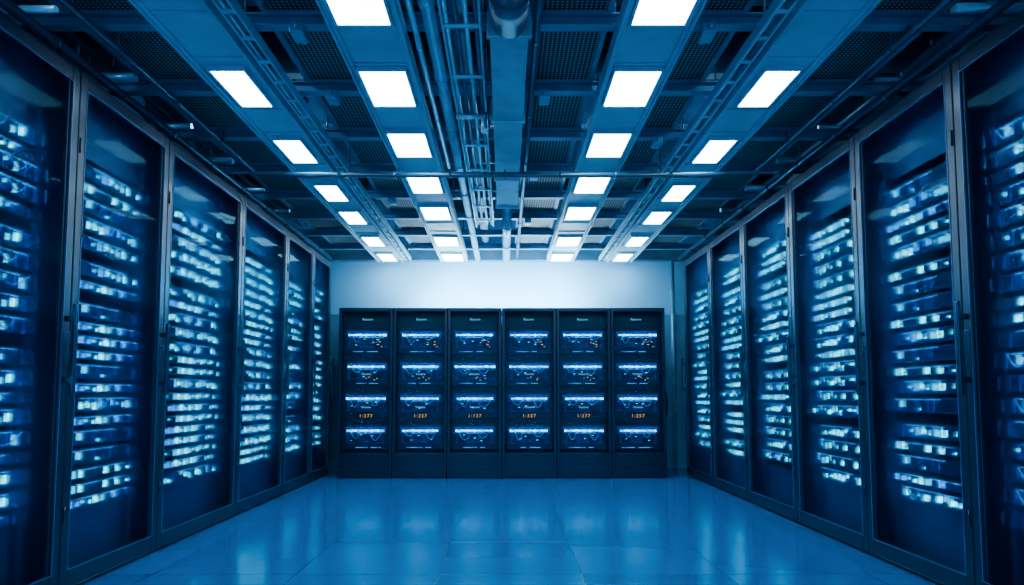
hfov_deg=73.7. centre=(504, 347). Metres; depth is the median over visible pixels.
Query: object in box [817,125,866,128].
pipe
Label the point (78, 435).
light
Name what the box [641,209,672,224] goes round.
ceiling light
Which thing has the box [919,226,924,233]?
light
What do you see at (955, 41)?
pipe
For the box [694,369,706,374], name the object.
server
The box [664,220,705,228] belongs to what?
mesh panel
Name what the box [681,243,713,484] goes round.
tall cabinet
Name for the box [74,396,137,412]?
server
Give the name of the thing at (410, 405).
server
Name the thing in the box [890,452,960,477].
server
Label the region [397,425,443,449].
server
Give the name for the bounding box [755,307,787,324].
server
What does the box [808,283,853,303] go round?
server
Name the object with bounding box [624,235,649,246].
ceiling light
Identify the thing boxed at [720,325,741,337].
server
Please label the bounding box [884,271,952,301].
server
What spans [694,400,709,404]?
server
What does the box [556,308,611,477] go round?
rack
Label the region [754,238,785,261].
server
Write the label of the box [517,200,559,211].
mesh panel
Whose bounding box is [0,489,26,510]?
server
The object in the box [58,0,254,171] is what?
pipe
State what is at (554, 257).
diffuser
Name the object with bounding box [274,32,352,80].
mesh panel
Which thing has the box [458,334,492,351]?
display screen
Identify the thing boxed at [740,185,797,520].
tall cabinet
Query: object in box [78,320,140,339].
server
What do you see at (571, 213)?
diffuser
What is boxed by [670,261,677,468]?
conduit
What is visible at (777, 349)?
server
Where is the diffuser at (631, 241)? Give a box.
[626,238,646,245]
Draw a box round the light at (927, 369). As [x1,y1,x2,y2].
[925,367,929,373]
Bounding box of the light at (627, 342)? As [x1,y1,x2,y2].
[619,334,653,351]
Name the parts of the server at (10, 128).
handle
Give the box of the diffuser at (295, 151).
[275,141,316,162]
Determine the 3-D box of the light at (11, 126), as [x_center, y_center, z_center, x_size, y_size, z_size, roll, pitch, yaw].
[-2.322,-1.028,3.209,0.018,0.030,0.033,0,-4,0]
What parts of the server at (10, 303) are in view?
handle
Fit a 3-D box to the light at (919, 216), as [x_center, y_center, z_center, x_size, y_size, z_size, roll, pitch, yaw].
[2.360,-0.743,3.887,0.018,0.033,0.032,0,-4,0]
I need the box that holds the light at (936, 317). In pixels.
[934,315,939,320]
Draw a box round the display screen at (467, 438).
[459,430,492,447]
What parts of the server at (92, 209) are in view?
handle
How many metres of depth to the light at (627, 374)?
8.39 m
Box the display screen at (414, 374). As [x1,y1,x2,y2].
[406,366,429,383]
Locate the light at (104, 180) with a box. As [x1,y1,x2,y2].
[102,178,106,184]
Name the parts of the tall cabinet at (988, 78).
handle, mounting rail, blanking panel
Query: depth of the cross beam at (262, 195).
6.70 m
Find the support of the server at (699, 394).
in the tall cabinet at (696, 267)
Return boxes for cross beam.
[3,12,1017,31]
[94,81,925,95]
[157,129,860,140]
[202,164,813,173]
[238,191,777,199]
[265,212,749,219]
[288,229,726,235]
[307,244,706,249]
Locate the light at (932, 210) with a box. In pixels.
[929,207,935,214]
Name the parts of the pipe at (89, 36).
hanger rod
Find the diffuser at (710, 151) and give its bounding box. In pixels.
[693,141,734,162]
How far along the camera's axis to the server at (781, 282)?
6.04 m
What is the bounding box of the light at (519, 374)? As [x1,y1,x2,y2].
[511,366,545,383]
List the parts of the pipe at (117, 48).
hanger rod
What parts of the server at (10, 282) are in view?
handle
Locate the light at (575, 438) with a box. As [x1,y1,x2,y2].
[567,430,599,447]
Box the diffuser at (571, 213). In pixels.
[565,208,594,218]
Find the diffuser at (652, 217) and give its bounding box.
[644,212,670,223]
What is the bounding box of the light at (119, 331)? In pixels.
[117,329,121,334]
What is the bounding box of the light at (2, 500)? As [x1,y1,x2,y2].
[0,498,4,506]
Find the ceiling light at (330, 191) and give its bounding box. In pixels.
[312,182,349,201]
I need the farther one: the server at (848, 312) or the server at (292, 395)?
the server at (292, 395)
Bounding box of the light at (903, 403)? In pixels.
[901,401,905,406]
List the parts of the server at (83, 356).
handle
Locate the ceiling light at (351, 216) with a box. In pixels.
[337,209,368,224]
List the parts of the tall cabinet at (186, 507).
blanking panel, mounting rail, handle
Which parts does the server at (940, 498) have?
handle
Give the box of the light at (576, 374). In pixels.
[568,366,599,383]
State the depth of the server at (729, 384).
7.11 m
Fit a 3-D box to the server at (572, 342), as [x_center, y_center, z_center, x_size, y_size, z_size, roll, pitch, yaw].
[0.958,-0.039,8.756,0.564,0.300,0.737,0,-4,0]
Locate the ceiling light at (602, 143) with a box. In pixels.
[584,130,633,157]
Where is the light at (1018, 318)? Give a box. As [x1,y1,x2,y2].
[1015,315,1022,321]
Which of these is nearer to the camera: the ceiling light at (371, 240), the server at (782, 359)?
the server at (782, 359)
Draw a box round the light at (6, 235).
[4,233,9,239]
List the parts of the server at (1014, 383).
handle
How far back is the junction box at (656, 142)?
5.09 m
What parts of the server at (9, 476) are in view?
handle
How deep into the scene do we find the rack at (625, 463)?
8.35 m
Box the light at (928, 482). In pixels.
[925,479,931,485]
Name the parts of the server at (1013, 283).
handle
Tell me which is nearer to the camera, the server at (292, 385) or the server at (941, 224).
the server at (941, 224)
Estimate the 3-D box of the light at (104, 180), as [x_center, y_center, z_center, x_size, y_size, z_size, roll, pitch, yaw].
[-2.310,-0.956,3.934,0.018,0.035,0.027,0,-4,0]
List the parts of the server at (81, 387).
handle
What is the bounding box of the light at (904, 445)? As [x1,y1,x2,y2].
[902,443,907,448]
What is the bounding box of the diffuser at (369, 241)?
[363,238,383,245]
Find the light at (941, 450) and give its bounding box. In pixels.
[939,448,944,453]
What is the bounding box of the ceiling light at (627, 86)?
[601,66,664,107]
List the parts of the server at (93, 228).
handle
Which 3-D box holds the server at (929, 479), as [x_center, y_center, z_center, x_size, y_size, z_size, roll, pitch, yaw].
[2.634,0.748,3.812,0.632,0.062,0.700,0,-4,0]
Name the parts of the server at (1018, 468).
handle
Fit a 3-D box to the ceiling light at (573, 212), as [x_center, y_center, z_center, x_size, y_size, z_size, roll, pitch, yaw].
[0.760,-1.366,6.932,0.290,0.030,0.500,0,-4,0]
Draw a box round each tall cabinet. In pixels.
[0,11,80,584]
[58,73,169,584]
[155,140,244,548]
[235,196,289,513]
[282,230,315,492]
[309,250,333,480]
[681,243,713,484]
[706,219,747,499]
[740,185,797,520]
[787,135,868,551]
[854,63,975,584]
[951,9,1023,584]
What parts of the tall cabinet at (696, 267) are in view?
handle, mounting rail, blanking panel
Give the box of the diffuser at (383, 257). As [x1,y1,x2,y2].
[377,254,395,260]
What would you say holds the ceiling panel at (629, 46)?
hanging from the ceiling
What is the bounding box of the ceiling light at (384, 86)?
[356,66,417,107]
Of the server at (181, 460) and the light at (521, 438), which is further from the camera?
the light at (521, 438)
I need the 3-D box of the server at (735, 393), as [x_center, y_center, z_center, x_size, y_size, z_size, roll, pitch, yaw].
[2.634,0.475,6.974,0.632,0.088,0.800,0,-4,0]
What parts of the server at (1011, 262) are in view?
handle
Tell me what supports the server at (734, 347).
in the tall cabinet at (730, 470)
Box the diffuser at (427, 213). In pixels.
[421,208,449,218]
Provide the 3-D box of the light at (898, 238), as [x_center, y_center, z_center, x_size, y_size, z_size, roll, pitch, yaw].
[2.372,-0.648,4.113,0.018,0.032,0.035,0,-4,0]
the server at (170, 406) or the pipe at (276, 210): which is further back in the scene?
the pipe at (276, 210)
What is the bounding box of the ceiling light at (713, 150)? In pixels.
[690,136,738,163]
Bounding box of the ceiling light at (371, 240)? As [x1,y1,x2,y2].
[360,235,385,246]
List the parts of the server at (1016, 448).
handle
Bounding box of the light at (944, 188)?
[942,186,947,193]
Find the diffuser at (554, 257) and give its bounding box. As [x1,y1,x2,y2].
[551,254,572,260]
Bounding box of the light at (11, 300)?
[9,298,14,306]
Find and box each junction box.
[289,20,308,44]
[325,89,339,105]
[388,197,396,205]
[524,218,530,224]
[530,171,537,180]
[538,89,549,105]
[650,131,662,148]
[697,20,716,44]
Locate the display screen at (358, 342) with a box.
[350,334,382,351]
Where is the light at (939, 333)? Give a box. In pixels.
[937,331,942,337]
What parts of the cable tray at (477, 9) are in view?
hanger rod, hanger rod, hanger rod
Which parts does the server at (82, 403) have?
handle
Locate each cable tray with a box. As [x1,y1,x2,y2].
[211,0,410,260]
[437,0,494,226]
[599,0,798,260]
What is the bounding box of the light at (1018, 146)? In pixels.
[1016,144,1023,153]
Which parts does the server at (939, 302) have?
handle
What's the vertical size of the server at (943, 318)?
0.062 m
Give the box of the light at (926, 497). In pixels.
[924,495,930,500]
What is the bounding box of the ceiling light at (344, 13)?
[324,0,393,26]
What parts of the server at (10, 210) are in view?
handle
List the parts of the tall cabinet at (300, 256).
blanking panel, mounting rail, handle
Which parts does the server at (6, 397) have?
handle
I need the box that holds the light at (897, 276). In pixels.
[895,274,900,279]
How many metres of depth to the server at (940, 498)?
3.82 m
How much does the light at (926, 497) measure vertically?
0.034 m
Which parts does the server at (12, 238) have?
handle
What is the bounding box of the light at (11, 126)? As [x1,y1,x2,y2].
[9,124,14,132]
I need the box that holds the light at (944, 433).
[941,430,947,437]
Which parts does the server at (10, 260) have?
handle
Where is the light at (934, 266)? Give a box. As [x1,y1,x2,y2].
[931,263,937,269]
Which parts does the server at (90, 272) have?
handle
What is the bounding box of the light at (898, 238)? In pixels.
[896,236,901,242]
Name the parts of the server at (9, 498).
handle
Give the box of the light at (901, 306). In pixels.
[899,304,903,310]
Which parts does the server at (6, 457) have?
handle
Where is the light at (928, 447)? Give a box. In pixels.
[926,445,931,451]
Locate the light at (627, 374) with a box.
[619,366,652,383]
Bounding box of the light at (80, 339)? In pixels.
[78,337,83,342]
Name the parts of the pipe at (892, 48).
hanger rod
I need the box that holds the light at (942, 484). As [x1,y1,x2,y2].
[938,481,945,487]
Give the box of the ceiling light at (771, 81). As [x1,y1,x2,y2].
[735,65,803,107]
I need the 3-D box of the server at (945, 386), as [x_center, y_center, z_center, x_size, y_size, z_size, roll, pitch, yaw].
[2.659,0.223,3.849,0.632,0.088,0.700,0,-4,0]
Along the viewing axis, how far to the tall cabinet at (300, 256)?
7.77 m
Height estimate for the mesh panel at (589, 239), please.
0.020 m
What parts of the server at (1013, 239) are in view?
handle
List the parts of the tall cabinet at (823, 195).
handle, mounting rail, blanking panel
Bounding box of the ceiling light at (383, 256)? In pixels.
[375,252,397,261]
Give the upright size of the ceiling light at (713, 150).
0.030 m
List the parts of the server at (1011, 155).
handle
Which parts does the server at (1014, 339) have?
handle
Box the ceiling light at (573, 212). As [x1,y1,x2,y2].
[564,205,596,219]
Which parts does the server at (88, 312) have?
handle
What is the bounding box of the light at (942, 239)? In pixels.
[939,236,945,242]
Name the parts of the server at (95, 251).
handle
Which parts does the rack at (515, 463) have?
mounting rail, blanking panel, mounting rail, handle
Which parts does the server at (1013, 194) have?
handle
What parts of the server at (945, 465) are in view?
handle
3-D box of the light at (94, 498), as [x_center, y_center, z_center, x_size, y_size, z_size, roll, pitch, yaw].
[-2.322,0.859,3.865,0.018,0.030,0.029,0,-4,0]
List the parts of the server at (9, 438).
handle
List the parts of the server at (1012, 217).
handle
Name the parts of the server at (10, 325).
handle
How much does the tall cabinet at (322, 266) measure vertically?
2.700 m
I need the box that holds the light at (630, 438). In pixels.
[622,430,654,447]
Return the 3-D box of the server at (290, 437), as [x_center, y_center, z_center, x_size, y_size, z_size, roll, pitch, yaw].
[-2.609,0.981,7.319,0.632,0.088,0.700,0,-4,0]
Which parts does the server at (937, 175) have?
handle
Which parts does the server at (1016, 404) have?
handle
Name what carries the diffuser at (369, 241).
attached to the ceiling light at (371, 240)
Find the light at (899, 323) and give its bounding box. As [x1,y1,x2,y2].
[897,321,902,326]
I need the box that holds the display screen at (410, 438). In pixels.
[402,430,437,447]
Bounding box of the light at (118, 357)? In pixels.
[116,355,120,360]
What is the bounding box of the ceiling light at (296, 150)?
[271,136,319,163]
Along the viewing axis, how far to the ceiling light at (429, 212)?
6.89 m
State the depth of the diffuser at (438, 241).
8.20 m
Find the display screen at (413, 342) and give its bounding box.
[405,334,438,351]
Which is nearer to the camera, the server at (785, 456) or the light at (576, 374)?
the server at (785, 456)
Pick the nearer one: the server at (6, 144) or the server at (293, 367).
the server at (6, 144)
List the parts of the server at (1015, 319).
handle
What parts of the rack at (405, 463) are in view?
mounting rail, blanking panel, handle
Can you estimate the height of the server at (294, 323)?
0.088 m
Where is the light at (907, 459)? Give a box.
[905,457,910,463]
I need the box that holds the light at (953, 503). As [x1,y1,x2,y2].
[951,501,957,506]
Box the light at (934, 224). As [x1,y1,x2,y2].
[932,222,937,228]
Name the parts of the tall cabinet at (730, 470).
handle, mounting rail, blanking panel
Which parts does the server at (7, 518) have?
handle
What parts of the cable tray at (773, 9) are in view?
hanger rod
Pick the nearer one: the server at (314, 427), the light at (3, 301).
the light at (3, 301)
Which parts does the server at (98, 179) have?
handle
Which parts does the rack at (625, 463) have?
blanking panel, mounting rail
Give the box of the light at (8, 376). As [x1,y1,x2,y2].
[6,374,10,381]
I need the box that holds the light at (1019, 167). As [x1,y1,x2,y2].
[1016,163,1023,173]
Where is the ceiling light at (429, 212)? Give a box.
[419,205,451,219]
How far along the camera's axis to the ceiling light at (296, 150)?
5.13 m
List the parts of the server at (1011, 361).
handle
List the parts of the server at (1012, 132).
handle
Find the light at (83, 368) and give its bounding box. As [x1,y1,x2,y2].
[81,366,86,372]
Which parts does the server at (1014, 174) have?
handle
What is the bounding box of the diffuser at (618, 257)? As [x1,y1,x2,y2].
[614,254,632,260]
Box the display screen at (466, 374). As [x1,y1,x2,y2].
[458,366,491,383]
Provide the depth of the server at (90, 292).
4.06 m
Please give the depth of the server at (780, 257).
6.05 m
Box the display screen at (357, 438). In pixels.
[349,430,380,447]
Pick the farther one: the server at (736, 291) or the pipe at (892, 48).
the server at (736, 291)
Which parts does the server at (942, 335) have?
handle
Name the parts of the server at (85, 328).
handle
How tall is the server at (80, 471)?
0.062 m
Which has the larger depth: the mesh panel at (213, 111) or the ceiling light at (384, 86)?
the mesh panel at (213, 111)
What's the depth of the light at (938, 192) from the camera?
3.70 m
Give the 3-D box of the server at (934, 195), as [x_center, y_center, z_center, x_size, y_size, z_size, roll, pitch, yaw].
[2.647,-0.833,3.923,0.632,0.088,0.700,0,-4,0]
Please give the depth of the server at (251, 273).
6.42 m
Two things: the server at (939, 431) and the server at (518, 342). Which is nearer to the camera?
the server at (939, 431)
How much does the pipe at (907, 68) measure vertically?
0.618 m
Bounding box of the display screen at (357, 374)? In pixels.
[349,366,384,383]
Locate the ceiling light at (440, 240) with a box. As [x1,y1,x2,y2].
[433,235,459,246]
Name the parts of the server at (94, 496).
handle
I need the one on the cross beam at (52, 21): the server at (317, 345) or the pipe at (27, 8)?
the pipe at (27, 8)
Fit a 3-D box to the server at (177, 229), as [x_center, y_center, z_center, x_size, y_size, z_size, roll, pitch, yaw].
[-2.597,-0.821,5.130,0.632,0.062,0.940,0,-4,0]
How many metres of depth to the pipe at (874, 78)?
4.36 m
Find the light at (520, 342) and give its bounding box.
[512,334,545,351]
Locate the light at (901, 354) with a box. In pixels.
[899,352,903,358]
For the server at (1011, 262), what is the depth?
3.19 m
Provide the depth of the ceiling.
5.19 m
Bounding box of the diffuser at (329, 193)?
[315,186,347,200]
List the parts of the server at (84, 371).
handle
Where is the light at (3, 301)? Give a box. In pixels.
[1,299,5,305]
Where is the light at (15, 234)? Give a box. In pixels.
[13,232,17,240]
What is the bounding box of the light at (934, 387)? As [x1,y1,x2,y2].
[932,385,937,389]
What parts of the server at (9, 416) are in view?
handle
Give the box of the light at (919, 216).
[916,213,922,219]
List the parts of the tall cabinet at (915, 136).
handle, mounting rail, blanking panel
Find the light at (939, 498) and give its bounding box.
[937,496,942,502]
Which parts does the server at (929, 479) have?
handle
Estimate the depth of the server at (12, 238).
3.26 m
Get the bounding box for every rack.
[336,308,393,477]
[392,308,447,477]
[447,308,501,477]
[502,308,556,477]
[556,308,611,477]
[610,308,666,477]
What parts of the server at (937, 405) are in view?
handle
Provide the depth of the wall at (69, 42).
5.27 m
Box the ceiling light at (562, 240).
[555,235,582,246]
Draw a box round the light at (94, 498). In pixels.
[92,496,97,501]
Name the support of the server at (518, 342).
in the rack at (515, 463)
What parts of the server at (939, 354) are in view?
handle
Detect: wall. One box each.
[29,32,262,208]
[276,220,738,314]
[749,32,975,207]
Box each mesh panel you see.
[50,0,137,11]
[87,32,203,80]
[161,96,249,128]
[213,141,283,163]
[251,174,309,190]
[254,0,319,11]
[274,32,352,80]
[281,200,329,211]
[304,220,345,228]
[315,96,376,128]
[322,236,359,243]
[344,141,392,163]
[367,178,405,190]
[381,200,416,211]
[394,220,424,228]
[404,236,431,243]
[515,236,548,243]
[516,220,553,228]
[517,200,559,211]
[518,178,565,190]
[520,141,575,163]
[522,96,588,128]
[525,32,606,80]
[530,0,615,11]
[583,236,605,243]
[591,220,615,228]
[599,200,628,211]
[610,178,642,190]
[624,141,665,163]
[642,96,694,128]
[650,236,687,243]
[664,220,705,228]
[667,32,735,80]
[680,200,728,211]
[700,174,758,190]
[702,0,755,11]
[726,141,796,163]
[760,96,848,128]
[806,32,922,80]
[872,0,959,11]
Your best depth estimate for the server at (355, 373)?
8.39 m
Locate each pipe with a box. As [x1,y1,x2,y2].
[0,0,331,259]
[0,5,58,11]
[25,0,303,226]
[47,0,290,209]
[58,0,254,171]
[83,73,138,80]
[88,36,219,176]
[149,123,192,128]
[193,157,233,163]
[234,188,264,190]
[262,209,289,211]
[282,141,727,177]
[285,227,309,228]
[405,0,450,168]
[417,0,479,260]
[446,0,488,241]
[456,6,487,133]
[501,209,511,262]
[516,0,542,258]
[678,0,1017,259]
[700,0,998,237]
[700,227,729,228]
[720,208,754,211]
[744,185,785,190]
[755,0,951,171]
[776,157,823,163]
[780,0,1023,184]
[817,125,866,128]
[872,77,930,80]
[950,3,1023,11]
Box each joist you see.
[11,0,1018,5]
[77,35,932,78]
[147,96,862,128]
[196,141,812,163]
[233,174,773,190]
[263,200,741,211]
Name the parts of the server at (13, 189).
handle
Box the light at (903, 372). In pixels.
[901,370,906,374]
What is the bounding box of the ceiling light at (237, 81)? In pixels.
[206,65,274,107]
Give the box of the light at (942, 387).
[939,384,945,390]
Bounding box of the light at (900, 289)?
[898,287,903,293]
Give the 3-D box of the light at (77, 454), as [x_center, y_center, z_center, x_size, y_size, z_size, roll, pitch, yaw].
[-2.322,0.592,3.710,0.018,0.038,0.030,0,-4,0]
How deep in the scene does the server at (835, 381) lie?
4.92 m
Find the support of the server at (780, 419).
in the tall cabinet at (772, 484)
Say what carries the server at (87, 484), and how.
in the tall cabinet at (96, 538)
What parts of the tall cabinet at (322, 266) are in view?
blanking panel, mounting rail, handle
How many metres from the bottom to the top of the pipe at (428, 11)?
0.918 m
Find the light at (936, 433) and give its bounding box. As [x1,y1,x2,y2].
[934,431,939,436]
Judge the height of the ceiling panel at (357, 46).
0.920 m
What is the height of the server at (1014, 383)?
0.088 m
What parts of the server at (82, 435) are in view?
handle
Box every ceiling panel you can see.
[128,0,403,262]
[315,0,467,262]
[546,0,707,262]
[606,0,881,262]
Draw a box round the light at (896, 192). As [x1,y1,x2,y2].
[894,190,899,196]
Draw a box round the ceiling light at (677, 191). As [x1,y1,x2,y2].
[660,182,697,201]
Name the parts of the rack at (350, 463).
mounting rail, blanking panel, handle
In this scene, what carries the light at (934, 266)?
attached to the server at (942, 265)
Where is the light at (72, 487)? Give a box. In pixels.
[71,486,74,493]
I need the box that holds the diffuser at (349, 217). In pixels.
[339,212,365,223]
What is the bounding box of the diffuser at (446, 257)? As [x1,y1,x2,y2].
[442,254,462,260]
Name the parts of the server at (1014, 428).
handle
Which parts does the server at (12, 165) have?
handle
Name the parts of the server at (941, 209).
handle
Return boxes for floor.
[76,468,943,584]
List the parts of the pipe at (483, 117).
hanger rod, hanger rod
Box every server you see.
[0,112,43,149]
[0,134,42,164]
[0,149,47,185]
[0,171,46,205]
[0,197,40,221]
[0,223,38,251]
[0,246,37,271]
[0,269,36,292]
[0,291,35,313]
[0,314,34,335]
[0,346,33,365]
[0,368,32,387]
[0,391,31,403]
[0,407,30,426]
[0,429,29,448]
[0,451,28,465]
[0,467,27,488]
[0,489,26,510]
[0,511,25,527]
[70,485,134,509]
[71,459,137,480]
[71,472,136,494]
[72,442,136,465]
[73,425,136,445]
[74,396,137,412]
[74,413,137,426]
[75,382,138,393]
[76,363,140,380]
[77,334,143,351]
[77,349,139,363]
[78,301,140,326]
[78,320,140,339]
[79,279,141,303]
[80,260,144,291]
[81,234,143,267]
[82,215,143,251]
[83,197,144,235]
[84,163,147,207]
[84,182,144,219]
[163,461,219,485]
[164,432,218,446]
[164,441,220,457]
[164,451,218,469]
[165,412,222,423]
[165,422,219,434]
[166,392,219,400]
[166,402,222,412]
[168,366,223,377]
[168,377,220,390]
[169,299,222,319]
[169,310,221,332]
[169,340,221,357]
[169,354,223,367]
[170,263,223,291]
[170,284,222,309]
[170,325,221,345]
[171,233,223,266]
[171,247,224,279]
[172,205,227,244]
[172,221,225,254]
[240,422,272,434]
[240,433,273,447]
[240,444,270,455]
[240,452,270,464]
[241,393,274,402]
[241,404,274,411]
[241,412,272,422]
[243,319,276,333]
[243,328,274,340]
[243,338,273,348]
[244,276,275,296]
[244,287,275,307]
[244,300,273,314]
[244,308,275,325]
[244,358,272,369]
[244,370,272,380]
[244,381,273,390]
[245,256,274,276]
[245,265,274,286]
[245,347,272,359]
[285,442,300,452]
[286,401,301,408]
[286,414,301,423]
[286,424,301,432]
[286,433,299,442]
[287,392,300,399]
[288,307,304,319]
[288,316,304,328]
[288,327,302,335]
[288,334,303,341]
[288,346,301,352]
[289,281,303,294]
[289,290,305,300]
[289,298,302,309]
[289,372,301,380]
[289,382,303,389]
[290,353,301,361]
[290,363,301,371]
[312,425,319,430]
[312,431,319,438]
[312,440,320,445]
[313,373,321,379]
[313,381,321,388]
[313,396,320,402]
[313,405,322,411]
[313,413,321,420]
[314,325,321,332]
[314,332,323,340]
[314,341,323,349]
[314,350,321,355]
[315,289,324,296]
[315,296,323,304]
[315,308,321,314]
[315,314,322,320]
[343,393,388,417]
[343,425,388,449]
[344,330,389,354]
[344,362,389,385]
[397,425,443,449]
[398,330,443,354]
[398,362,443,385]
[398,393,443,417]
[452,330,497,354]
[452,362,497,385]
[452,393,497,417]
[452,425,497,449]
[506,330,551,354]
[506,362,551,385]
[506,393,551,417]
[506,425,551,449]
[560,330,605,354]
[560,362,605,385]
[560,393,605,417]
[560,425,606,449]
[614,330,658,354]
[614,362,659,385]
[614,393,659,417]
[615,425,660,449]
[691,301,707,314]
[691,319,707,330]
[692,295,707,305]
[692,360,706,368]
[692,376,706,381]
[693,287,707,299]
[693,311,707,322]
[693,329,707,337]
[693,336,708,343]
[693,342,708,351]
[693,391,709,398]
[693,406,709,414]
[694,351,708,360]
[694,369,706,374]
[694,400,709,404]
[695,382,709,389]
[695,415,709,422]
[695,423,709,429]
[695,430,710,438]
[696,438,710,447]
[719,274,739,287]
[719,293,740,308]
[719,342,741,351]
[720,267,739,280]
[720,287,740,299]
[720,304,740,318]
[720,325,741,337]
[720,371,739,380]
[720,389,742,397]
[721,315,740,327]
[721,335,741,344]
[721,361,739,370]
[722,351,739,361]
[722,382,739,387]
[723,399,742,405]
[723,411,743,417]
[723,418,743,425]
[723,425,743,433]
[723,437,743,448]
[724,447,744,456]
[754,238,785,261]
[755,259,786,278]
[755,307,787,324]
[755,320,787,333]
[755,329,788,344]
[756,251,785,270]
[757,274,786,294]
[757,287,786,302]
[757,296,787,313]
[758,342,786,355]
[758,355,786,363]
[758,394,789,400]
[758,402,790,413]
[758,448,791,463]
[759,369,787,380]
[759,381,787,391]
[760,414,790,425]
[760,425,791,437]
[760,436,791,450]
[805,237,852,266]
[806,215,851,243]
[806,226,851,253]
[806,332,854,350]
[807,252,852,279]
[807,268,853,293]
[807,317,854,336]
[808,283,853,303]
[808,294,853,313]
[808,306,854,323]
[808,404,857,417]
[809,348,854,360]
[809,451,859,471]
[810,359,855,373]
[810,374,855,387]
[811,389,857,401]
[812,423,858,439]
[812,437,859,455]
[813,465,860,486]
[879,180,947,223]
[879,199,948,236]
[880,162,946,207]
[881,256,951,284]
[882,214,949,248]
[882,229,950,265]
[883,309,953,330]
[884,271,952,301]
[884,290,952,318]
[884,343,955,364]
[885,324,954,347]
[886,397,957,413]
[887,363,956,377]
[887,378,956,394]
[887,469,961,493]
[888,439,959,457]
[889,422,959,442]
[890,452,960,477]
[891,482,962,512]
[983,115,1023,150]
[984,138,1023,171]
[985,161,1023,187]
[987,202,1023,229]
[989,180,1023,208]
[990,271,1023,294]
[991,226,1023,251]
[992,248,1023,272]
[992,311,1023,326]
[994,351,1023,370]
[997,295,1023,310]
[997,419,1023,438]
[998,329,1023,348]
[998,374,1023,392]
[1001,441,1023,460]
[1002,397,1023,415]
[1002,508,1023,529]
[1003,486,1023,506]
[1005,463,1023,482]
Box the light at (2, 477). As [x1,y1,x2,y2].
[0,475,5,483]
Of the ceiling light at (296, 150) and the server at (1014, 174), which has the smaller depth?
the server at (1014, 174)
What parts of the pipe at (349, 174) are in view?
hanger rod, hanger rod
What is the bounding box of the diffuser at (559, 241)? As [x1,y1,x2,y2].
[556,238,580,245]
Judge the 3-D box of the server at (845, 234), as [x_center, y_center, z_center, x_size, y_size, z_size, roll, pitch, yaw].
[2.659,-0.783,4.927,0.632,0.062,0.800,0,-4,0]
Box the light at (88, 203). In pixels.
[86,201,91,208]
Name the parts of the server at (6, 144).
handle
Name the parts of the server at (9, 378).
handle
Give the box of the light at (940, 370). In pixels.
[938,368,943,372]
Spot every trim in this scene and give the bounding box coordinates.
[315,250,698,261]
[328,315,338,467]
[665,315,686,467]
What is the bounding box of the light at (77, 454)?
[75,452,80,459]
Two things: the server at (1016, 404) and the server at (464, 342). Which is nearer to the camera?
the server at (1016, 404)
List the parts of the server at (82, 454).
handle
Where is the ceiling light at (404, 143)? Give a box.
[385,130,432,157]
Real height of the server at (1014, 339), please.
0.088 m
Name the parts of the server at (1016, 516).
handle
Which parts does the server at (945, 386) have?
handle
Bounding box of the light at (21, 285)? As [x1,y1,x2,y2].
[18,280,24,287]
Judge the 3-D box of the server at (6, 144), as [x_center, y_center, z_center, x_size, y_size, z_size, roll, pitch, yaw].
[-2.609,-0.951,3.174,0.632,0.062,0.460,0,-4,0]
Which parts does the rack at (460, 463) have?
mounting rail, mounting rail, handle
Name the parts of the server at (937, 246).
handle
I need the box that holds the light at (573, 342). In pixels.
[565,334,599,351]
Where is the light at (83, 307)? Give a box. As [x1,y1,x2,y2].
[81,305,86,311]
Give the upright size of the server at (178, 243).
0.088 m
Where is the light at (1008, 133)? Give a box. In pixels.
[1005,128,1012,136]
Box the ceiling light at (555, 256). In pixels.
[550,252,573,261]
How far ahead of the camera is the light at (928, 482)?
3.77 m
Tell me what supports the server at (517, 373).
in the rack at (515, 463)
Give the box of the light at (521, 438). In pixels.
[513,430,543,447]
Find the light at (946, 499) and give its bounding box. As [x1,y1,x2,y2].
[944,497,949,502]
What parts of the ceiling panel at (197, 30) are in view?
hanger rod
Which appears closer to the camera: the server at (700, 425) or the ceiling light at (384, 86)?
the ceiling light at (384, 86)
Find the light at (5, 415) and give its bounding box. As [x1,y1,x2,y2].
[3,413,8,421]
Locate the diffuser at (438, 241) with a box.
[434,238,458,245]
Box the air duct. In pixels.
[487,0,530,208]
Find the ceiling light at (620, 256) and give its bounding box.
[612,252,634,261]
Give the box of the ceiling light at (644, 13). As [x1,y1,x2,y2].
[628,0,698,26]
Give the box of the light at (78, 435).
[76,433,81,439]
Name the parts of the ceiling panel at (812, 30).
hanger rod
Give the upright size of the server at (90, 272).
0.088 m
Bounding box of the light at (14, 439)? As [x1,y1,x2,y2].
[10,437,16,444]
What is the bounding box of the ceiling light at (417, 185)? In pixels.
[405,178,443,193]
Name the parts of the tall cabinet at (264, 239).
blanking panel, mounting rail, handle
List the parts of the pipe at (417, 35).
hanger rod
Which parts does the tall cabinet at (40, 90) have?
blanking panel, mounting rail, handle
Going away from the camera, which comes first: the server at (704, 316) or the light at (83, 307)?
the light at (83, 307)
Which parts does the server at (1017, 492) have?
handle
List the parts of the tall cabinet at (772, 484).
handle, mounting rail, blanking panel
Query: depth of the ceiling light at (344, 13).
3.30 m
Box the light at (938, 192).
[935,189,941,195]
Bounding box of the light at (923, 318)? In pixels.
[921,316,926,322]
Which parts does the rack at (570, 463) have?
mounting rail, blanking panel, mounting rail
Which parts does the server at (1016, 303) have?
handle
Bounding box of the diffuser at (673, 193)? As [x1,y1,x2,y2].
[662,186,694,200]
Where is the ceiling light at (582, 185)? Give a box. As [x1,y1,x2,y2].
[572,178,611,193]
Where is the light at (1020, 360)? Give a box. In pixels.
[1017,357,1023,364]
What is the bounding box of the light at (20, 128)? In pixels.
[18,126,23,135]
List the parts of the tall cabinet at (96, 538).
blanking panel, mounting rail, handle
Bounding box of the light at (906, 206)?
[904,204,909,211]
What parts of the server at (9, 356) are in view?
handle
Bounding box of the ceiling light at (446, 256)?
[440,252,464,261]

